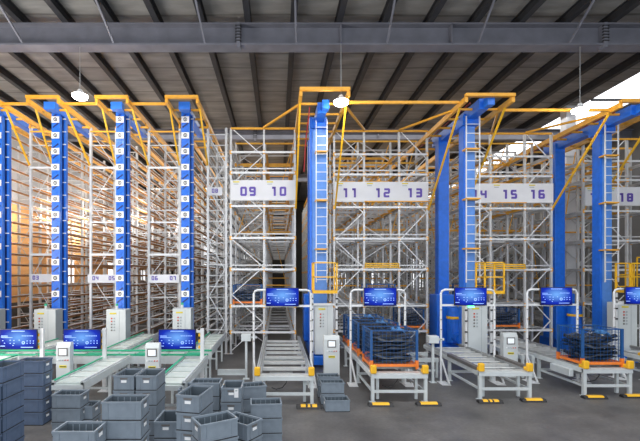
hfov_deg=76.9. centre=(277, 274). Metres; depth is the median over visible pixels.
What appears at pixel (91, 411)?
plastic crate
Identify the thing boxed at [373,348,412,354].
moulded part
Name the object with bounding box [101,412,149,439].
plastic crate
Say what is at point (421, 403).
wheel stop
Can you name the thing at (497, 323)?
moulded part
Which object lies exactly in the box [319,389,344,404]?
plastic crate
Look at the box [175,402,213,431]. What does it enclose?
plastic crate
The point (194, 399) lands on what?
plastic crate
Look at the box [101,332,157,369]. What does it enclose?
conveyor
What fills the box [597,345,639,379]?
conveyor
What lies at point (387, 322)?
moulded part
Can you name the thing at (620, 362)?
wire cage
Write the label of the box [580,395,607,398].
wheel stop
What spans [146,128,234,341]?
rack
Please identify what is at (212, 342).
conveyor
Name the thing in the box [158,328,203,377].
stand
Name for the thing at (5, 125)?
crane
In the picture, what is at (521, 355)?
conveyor
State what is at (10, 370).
plastic crate
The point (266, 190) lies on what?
rack
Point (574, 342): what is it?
moulded part
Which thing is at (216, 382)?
plastic crate
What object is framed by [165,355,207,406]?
conveyor
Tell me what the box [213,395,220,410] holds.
plastic crate
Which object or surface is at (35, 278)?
rack
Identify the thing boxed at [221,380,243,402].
plastic crate
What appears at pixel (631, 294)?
stand
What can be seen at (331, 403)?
plastic crate
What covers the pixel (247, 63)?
ceiling
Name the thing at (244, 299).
moulded part
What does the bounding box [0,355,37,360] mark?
conveyor
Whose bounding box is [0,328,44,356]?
stand
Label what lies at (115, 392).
plastic crate
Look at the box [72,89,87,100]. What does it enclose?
lamp
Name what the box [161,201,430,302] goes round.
wall
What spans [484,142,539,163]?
window
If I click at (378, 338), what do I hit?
moulded part
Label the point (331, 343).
control panel
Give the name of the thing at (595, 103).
window
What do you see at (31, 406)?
plastic crate
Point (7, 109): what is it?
frame
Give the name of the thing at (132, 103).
bar
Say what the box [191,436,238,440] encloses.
plastic crate
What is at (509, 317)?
moulded part
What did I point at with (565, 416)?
floor
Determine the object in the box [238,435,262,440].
plastic crate
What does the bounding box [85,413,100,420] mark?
plastic crate
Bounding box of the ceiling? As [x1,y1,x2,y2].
[0,0,639,201]
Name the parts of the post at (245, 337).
post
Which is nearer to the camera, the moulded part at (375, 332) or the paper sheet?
the paper sheet
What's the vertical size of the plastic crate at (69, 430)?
0.280 m
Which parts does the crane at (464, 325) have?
drive motor, cabinet frame, guard rail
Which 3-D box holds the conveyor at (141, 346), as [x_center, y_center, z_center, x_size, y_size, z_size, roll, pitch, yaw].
[-4.250,2.792,13.495,0.700,0.955,2.210,0,0,0]
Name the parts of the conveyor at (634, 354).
rail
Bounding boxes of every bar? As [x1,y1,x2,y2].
[2,102,28,105]
[63,102,96,105]
[131,102,165,105]
[348,101,458,103]
[505,109,610,111]
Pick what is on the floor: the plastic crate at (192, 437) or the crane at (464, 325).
the crane at (464, 325)
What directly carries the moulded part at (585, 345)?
on the moulded part at (591, 350)
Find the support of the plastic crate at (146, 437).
on the plastic crate
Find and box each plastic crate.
[0,360,24,383]
[0,375,24,399]
[1,390,24,415]
[1,405,24,432]
[1,420,24,440]
[20,357,52,373]
[24,370,52,386]
[24,383,51,399]
[24,396,51,412]
[24,407,51,425]
[51,389,89,408]
[51,403,89,422]
[51,420,84,436]
[51,421,106,440]
[84,400,100,419]
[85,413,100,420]
[101,394,149,420]
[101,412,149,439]
[107,430,149,440]
[113,368,144,390]
[113,389,135,393]
[135,368,165,390]
[135,382,165,405]
[149,396,165,420]
[149,421,153,435]
[153,410,176,438]
[153,439,176,440]
[175,384,213,413]
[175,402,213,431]
[175,430,191,440]
[190,378,222,396]
[191,410,238,440]
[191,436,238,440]
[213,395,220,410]
[220,395,243,412]
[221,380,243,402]
[232,411,262,440]
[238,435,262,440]
[243,381,266,399]
[243,397,266,412]
[250,397,281,418]
[262,418,282,433]
[262,433,282,440]
[316,373,339,386]
[316,383,319,397]
[319,379,344,393]
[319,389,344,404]
[323,395,349,411]
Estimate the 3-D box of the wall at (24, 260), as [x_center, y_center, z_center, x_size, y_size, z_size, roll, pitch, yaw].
[-13.950,-2.730,21.650,0.300,12.000,51.300,0,0,0]
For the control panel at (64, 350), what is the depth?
10.90 m
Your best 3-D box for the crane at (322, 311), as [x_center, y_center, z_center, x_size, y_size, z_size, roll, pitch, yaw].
[1.566,-1.405,16.150,1.189,9.282,4.892,0,0,0]
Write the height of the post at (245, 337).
1.420 m
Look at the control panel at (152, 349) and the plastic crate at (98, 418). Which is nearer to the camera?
the plastic crate at (98, 418)
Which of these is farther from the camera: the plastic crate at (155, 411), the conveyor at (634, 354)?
the conveyor at (634, 354)
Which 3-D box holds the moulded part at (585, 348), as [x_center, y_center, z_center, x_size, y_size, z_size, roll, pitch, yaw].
[8.900,2.079,11.305,0.946,0.173,0.208,0,0,0]
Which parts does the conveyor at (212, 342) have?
leg, leg, guide rail, frame, leg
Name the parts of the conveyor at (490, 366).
leg, rail, leg, leg, leg, leg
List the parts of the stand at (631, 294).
post frame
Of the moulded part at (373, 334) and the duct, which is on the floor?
the duct
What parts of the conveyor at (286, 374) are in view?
rail, rail, leg, leg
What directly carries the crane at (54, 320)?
on the floor
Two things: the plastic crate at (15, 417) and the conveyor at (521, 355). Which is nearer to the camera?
the plastic crate at (15, 417)
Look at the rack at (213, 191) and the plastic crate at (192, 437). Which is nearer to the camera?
the plastic crate at (192, 437)
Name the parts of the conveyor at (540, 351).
rail, leg, leg, leg, leg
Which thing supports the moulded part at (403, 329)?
on the moulded part
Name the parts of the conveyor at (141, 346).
guide rail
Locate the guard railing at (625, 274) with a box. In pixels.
[617,264,634,286]
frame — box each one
[0,100,162,204]
[25,95,174,202]
[94,95,218,206]
[165,95,228,195]
[263,87,364,208]
[368,93,515,209]
[429,99,639,209]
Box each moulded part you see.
[235,292,259,295]
[236,298,258,300]
[349,318,379,321]
[359,324,393,328]
[360,322,389,325]
[373,329,403,334]
[373,331,409,335]
[373,331,412,337]
[373,334,409,339]
[373,342,411,345]
[373,344,413,351]
[373,346,403,347]
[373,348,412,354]
[373,351,409,355]
[373,358,411,362]
[375,337,411,340]
[375,354,411,358]
[391,327,404,332]
[401,317,420,319]
[496,316,515,318]
[496,319,514,321]
[496,322,514,324]
[564,331,595,335]
[567,333,599,338]
[573,341,609,345]
[574,345,603,349]
[575,334,606,338]
[580,334,616,341]
[580,339,616,343]
[580,350,617,357]
[584,344,615,348]
[584,348,615,352]
[585,355,616,360]
[594,330,609,335]
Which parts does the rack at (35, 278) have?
sign panel, rail, rail, rail, rail, rail, rail, rail, rail, rail, rail, rail, rail, rail, rail, rail, rail, rail, rail, rail, rail, rail, rail, rail, rail, rail, rail, rail, rail, rail, rail, rail, rail, rail, rail, rail, rail, rail, rail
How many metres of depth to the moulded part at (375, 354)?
10.75 m
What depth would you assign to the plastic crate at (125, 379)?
7.43 m
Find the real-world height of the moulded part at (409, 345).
0.219 m
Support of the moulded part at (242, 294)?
on the moulded part
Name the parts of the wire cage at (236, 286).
wire panel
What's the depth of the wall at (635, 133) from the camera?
24.08 m
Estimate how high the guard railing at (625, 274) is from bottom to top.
1.000 m
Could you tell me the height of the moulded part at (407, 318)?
0.173 m
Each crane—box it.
[0,107,42,351]
[34,102,88,351]
[106,102,147,347]
[173,102,202,351]
[303,100,338,364]
[419,98,504,357]
[526,104,639,362]
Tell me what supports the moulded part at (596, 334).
on the moulded part
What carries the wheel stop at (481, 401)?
on the floor
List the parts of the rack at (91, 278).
sign panel, sign panel, rail, rail, rail, rail, rail, rail, rail, rail, rail, rail, rail, rail, rail, rail, rail, rail, rail, rail, rail, rail, rail, rail, rail, rail, rail, rail, rail, rail, rail, rail, rail, rail, rail, rail, rail, rail, rail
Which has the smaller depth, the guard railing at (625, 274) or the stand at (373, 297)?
the stand at (373, 297)
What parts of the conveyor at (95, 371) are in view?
plate, frame, guide rail, frame, guide rail, leg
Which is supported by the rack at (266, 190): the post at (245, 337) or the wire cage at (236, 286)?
the wire cage at (236, 286)
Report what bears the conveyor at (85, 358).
on the floor
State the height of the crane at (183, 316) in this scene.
9.730 m
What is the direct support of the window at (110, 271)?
in the wall at (24, 260)
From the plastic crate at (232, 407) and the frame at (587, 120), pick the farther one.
the frame at (587, 120)
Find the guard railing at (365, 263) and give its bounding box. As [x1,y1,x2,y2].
[365,263,398,267]
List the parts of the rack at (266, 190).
shuttle rail, shuttle rail, shuttle rail, shuttle rail, shuttle rail, sign panel, shuttle rail, shuttle rail, shuttle rail, shuttle rail, sign panel, shuttle rail, shuttle rail, shuttle rail, shuttle rail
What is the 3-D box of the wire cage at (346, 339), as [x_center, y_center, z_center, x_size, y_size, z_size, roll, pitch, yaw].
[3.110,2.000,14.675,1.296,1.050,1.026,0,0,0]
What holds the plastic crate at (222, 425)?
on the plastic crate at (192, 437)
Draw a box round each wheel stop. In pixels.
[296,404,321,408]
[367,402,393,406]
[415,401,441,405]
[476,399,503,403]
[519,398,546,401]
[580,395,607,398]
[619,394,639,397]
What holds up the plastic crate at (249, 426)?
on the plastic crate at (259, 438)
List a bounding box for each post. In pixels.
[241,333,256,379]
[426,335,443,382]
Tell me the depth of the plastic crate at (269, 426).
7.53 m
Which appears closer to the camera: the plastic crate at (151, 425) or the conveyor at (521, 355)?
the plastic crate at (151, 425)
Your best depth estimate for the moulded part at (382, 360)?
10.82 m
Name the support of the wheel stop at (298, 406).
on the floor
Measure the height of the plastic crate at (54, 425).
0.280 m
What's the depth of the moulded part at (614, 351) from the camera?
11.05 m
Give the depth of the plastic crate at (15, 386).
7.11 m
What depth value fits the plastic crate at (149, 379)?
7.42 m
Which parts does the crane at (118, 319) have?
marker plate, marker plate, marker plate, marker plate, marker plate, marker plate, marker plate, marker plate, marker plate, marker plate, marker plate, marker plate, rail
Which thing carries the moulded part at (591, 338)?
on the moulded part at (603, 341)
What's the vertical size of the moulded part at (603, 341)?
0.173 m
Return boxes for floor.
[24,303,639,440]
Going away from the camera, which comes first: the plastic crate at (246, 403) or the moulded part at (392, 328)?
the plastic crate at (246, 403)
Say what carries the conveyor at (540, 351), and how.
on the floor
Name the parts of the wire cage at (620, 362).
post, wire panel, wire panel, post, wire panel, wire panel, post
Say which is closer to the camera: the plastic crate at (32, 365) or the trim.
the plastic crate at (32, 365)
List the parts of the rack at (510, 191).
shuttle rail, shuttle rail, shuttle rail, shuttle rail, shuttle rail, shuttle rail, shuttle rail, shuttle rail, shuttle rail, shuttle rail, shuttle rail, shuttle rail, shuttle rail, shuttle rail, shuttle rail, shuttle rail, shuttle rail, shuttle rail, shuttle rail, shuttle rail, shuttle rail, shuttle rail, shuttle rail, sign panel, shuttle rail, shuttle rail, shuttle rail, sign panel, shuttle rail, sign panel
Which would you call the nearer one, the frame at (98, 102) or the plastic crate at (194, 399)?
the plastic crate at (194, 399)
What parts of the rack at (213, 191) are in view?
sign panel, rail, rail, rail, rail, rail, rail, rail, rail, rail, rail, rail, rail, rail, rail, rail, rail, rail, rail, rail, rail, rail, rail, rail, rail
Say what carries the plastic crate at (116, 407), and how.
on the plastic crate at (115, 430)
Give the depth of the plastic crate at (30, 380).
8.69 m
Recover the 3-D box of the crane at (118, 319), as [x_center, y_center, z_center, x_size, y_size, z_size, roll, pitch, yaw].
[-6.057,-1.615,16.550,0.726,9.730,4.000,0,0,0]
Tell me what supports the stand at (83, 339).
on the floor
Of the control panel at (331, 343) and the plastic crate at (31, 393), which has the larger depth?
the control panel at (331, 343)
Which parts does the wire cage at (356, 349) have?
post, wire panel, post, wire panel, wire panel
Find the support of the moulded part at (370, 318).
on the moulded part
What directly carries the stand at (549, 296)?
on the floor
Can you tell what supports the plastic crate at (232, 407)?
on the plastic crate
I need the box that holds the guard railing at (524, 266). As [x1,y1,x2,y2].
[477,264,525,268]
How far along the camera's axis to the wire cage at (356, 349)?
12.76 m
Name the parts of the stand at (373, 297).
foot plate, foot plate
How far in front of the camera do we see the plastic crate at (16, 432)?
7.16 m
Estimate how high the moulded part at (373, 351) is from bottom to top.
0.219 m
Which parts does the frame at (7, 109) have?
long rail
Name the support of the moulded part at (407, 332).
on the moulded part at (378, 338)
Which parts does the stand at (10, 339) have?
post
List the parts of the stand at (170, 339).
post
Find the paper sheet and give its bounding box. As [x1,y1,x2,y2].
[234,389,237,397]
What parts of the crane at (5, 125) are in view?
rail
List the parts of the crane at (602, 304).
drive motor, guard rail, cabinet frame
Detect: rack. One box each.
[11,135,162,328]
[28,128,174,328]
[87,128,212,351]
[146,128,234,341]
[205,128,255,353]
[229,127,295,353]
[301,130,429,352]
[359,133,552,350]
[414,138,639,334]
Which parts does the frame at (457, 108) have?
long rail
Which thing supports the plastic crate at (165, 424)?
on the plastic crate at (153, 439)
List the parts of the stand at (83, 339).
post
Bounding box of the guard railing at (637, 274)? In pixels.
[636,257,639,286]
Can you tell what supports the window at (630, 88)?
attached to the ceiling
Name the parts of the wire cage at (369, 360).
post, wire panel, post, wire panel, wire panel, wire panel, post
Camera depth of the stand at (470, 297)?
12.07 m
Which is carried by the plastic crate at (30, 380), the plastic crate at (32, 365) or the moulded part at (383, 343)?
the plastic crate at (32, 365)
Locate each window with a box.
[68,260,73,282]
[108,263,112,274]
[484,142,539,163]
[542,98,638,128]
[595,73,639,97]
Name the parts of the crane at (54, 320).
marker plate, marker plate, marker plate, marker plate, marker plate, marker plate, marker plate, marker plate, marker plate, marker plate, marker plate, marker plate, rail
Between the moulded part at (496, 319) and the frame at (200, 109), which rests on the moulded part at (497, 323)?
the moulded part at (496, 319)
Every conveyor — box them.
[0,350,211,377]
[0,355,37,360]
[17,338,62,351]
[51,355,129,395]
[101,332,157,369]
[130,338,165,367]
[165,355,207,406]
[188,332,225,377]
[254,336,314,403]
[339,335,428,401]
[397,352,438,377]
[423,344,532,398]
[487,336,633,395]
[487,341,534,377]
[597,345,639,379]
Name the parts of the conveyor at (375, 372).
leg, rail, leg, leg, leg, leg, leg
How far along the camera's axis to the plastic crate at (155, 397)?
7.43 m
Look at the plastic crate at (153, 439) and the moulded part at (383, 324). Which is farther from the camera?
the moulded part at (383, 324)
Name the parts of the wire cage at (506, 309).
wire panel, wire panel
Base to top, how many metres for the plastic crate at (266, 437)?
0.280 m
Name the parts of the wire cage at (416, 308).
wire panel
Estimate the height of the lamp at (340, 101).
2.058 m
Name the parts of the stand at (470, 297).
foot plate, foot plate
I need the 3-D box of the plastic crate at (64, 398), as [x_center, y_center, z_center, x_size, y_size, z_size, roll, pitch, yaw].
[-4.294,2.568,8.293,0.600,0.280,0.400,0,0,0]
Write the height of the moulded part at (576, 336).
0.145 m
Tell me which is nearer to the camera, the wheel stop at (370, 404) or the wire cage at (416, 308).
the wheel stop at (370, 404)
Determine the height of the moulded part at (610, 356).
0.173 m
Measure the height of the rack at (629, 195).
9.370 m
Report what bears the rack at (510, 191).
on the floor
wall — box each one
[0,99,160,328]
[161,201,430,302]
[452,121,639,332]
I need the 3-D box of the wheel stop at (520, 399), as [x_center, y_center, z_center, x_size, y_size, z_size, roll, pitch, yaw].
[6.600,3.228,10.350,0.620,0.083,0.191,0,0,0]
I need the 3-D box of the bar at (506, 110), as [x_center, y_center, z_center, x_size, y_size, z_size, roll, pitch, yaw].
[9.840,-5.850,14.200,3.920,0.090,0.070,0,0,0]
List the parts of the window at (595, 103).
frame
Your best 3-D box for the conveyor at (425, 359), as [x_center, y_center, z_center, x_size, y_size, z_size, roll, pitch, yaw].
[4.550,2.954,13.200,1.100,0.632,1.000,0,0,0]
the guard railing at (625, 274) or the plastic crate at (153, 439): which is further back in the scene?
the guard railing at (625, 274)
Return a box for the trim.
[560,105,575,299]
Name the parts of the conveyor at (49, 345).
frame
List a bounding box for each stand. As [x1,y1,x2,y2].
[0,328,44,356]
[63,328,107,391]
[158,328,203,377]
[253,288,316,387]
[347,288,413,386]
[437,287,504,384]
[522,287,591,383]
[609,287,639,379]
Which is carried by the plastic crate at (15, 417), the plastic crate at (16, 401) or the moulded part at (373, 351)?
the plastic crate at (16, 401)
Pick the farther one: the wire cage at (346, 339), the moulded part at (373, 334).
the wire cage at (346, 339)
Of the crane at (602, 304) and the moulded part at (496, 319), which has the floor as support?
the crane at (602, 304)
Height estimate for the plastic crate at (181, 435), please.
0.280 m
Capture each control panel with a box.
[56,342,73,378]
[145,342,160,367]
[323,335,339,375]
[500,332,517,377]
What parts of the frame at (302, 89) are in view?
long rail, long rail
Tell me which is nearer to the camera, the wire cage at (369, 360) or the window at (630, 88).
the wire cage at (369, 360)
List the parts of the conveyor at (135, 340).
guide rail, frame, guide rail, frame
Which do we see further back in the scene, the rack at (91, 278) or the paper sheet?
the rack at (91, 278)
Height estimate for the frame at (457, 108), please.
3.416 m
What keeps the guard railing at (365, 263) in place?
attached to the rack at (359, 193)
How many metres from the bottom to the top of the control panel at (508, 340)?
1.420 m
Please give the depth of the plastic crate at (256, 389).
8.75 m
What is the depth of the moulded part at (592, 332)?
11.77 m
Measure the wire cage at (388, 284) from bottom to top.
0.850 m
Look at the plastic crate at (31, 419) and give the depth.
8.68 m
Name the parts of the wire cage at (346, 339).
wire panel, post, wire panel, wire panel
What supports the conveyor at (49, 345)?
on the floor
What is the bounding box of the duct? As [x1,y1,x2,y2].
[217,369,244,374]
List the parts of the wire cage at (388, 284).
wire panel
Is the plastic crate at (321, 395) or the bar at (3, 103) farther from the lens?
the bar at (3, 103)
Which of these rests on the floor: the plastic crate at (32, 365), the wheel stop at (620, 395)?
the wheel stop at (620, 395)
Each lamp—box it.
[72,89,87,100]
[333,95,347,106]
[571,103,588,114]
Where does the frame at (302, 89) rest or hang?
attached to the rack at (359, 193)
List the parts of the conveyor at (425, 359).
rail, rail, leg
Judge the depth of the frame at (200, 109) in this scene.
15.89 m
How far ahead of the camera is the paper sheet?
7.59 m
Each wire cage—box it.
[233,284,262,303]
[343,314,383,345]
[352,319,398,355]
[361,283,395,301]
[362,325,418,369]
[392,307,424,328]
[452,283,486,293]
[487,307,519,327]
[556,324,623,366]
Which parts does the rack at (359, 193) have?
shuttle rail, shuttle rail, shuttle rail, shuttle rail, sign panel, shuttle rail, shuttle rail, shuttle rail, shuttle rail, shuttle rail, shuttle rail, shuttle rail, shuttle rail, shuttle rail, sign panel, shuttle rail, shuttle rail, shuttle rail, shuttle rail, shuttle rail, shuttle rail, shuttle rail, sign panel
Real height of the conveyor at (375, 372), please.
0.960 m
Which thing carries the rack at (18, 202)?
on the floor
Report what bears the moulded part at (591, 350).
on the moulded part at (614, 351)
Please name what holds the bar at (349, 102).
attached to the frame at (302, 89)
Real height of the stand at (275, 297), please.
2.895 m
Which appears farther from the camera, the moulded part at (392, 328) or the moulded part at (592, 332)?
the moulded part at (592, 332)
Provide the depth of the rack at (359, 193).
18.15 m
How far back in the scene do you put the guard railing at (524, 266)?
17.07 m
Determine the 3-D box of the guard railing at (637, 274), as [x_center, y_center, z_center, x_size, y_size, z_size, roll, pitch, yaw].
[15.300,-0.030,16.600,0.840,1.450,0.040,0,0,0]
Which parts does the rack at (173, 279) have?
sign panel, rail, rail, rail, sign panel, rail, rail, rail, rail, rail, rail, rail, rail, rail, rail, rail, rail, rail, rail, rail, rail, rail, rail, rail, rail, rail, rail, rail, rail, rail, rail, rail, rail, rail, rail, rail, rail, rail, rail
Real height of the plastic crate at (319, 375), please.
0.280 m
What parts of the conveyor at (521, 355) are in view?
rail, rail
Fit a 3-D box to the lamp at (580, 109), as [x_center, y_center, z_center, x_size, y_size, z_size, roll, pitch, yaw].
[10.155,-6.559,13.450,0.500,2.262,0.500,0,0,0]
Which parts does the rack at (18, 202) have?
rail, rail, rail, rail, rail, rail, rail, rail, rail, rail, rail, rail, rail, rail, rail, rail, rail, rail, rail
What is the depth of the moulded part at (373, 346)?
11.04 m
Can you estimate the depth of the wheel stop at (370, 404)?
9.93 m
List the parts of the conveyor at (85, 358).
frame, guide rail, guide rail, frame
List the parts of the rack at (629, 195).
shuttle rail, shuttle rail, shuttle rail, shuttle rail, shuttle rail, shuttle rail, shuttle rail, shuttle rail, shuttle rail, shuttle rail, shuttle rail, shuttle rail, shuttle rail, shuttle rail, shuttle rail, shuttle rail, shuttle rail, shuttle rail, shuttle rail, shuttle rail, shuttle rail, shuttle rail, shuttle rail, sign panel, sign panel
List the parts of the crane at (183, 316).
marker plate, marker plate, marker plate, marker plate, marker plate, marker plate, marker plate, marker plate, marker plate, marker plate, marker plate, marker plate, rail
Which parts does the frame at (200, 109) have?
long rail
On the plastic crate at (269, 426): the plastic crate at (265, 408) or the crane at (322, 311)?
the plastic crate at (265, 408)
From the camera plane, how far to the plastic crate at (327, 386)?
10.06 m
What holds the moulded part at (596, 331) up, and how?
on the moulded part at (591, 338)
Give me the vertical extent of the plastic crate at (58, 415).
0.280 m
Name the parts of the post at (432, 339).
post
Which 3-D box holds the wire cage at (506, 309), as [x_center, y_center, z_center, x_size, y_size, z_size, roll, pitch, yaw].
[9.850,1.885,17.825,1.276,0.850,1.026,0,0,0]
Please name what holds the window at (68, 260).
in the wall at (24, 260)
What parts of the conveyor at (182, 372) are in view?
leg, plate, frame, guide rail, frame, guide rail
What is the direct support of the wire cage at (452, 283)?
on the rack at (510, 191)
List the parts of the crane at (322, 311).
guard rail, cabinet frame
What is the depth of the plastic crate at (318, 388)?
10.66 m
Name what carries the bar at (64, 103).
attached to the frame at (68, 109)
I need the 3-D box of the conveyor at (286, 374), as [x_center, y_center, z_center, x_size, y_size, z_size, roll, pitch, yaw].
[0.160,2.790,13.205,1.550,0.960,6.430,0,0,0]
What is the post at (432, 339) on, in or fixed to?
on the floor
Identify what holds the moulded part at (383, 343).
on the moulded part at (409, 345)
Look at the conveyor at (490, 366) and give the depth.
11.24 m
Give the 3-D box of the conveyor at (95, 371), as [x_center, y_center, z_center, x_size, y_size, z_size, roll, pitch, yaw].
[-4.630,2.792,10.195,0.700,0.955,2.810,0,0,0]
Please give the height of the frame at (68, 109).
1.990 m

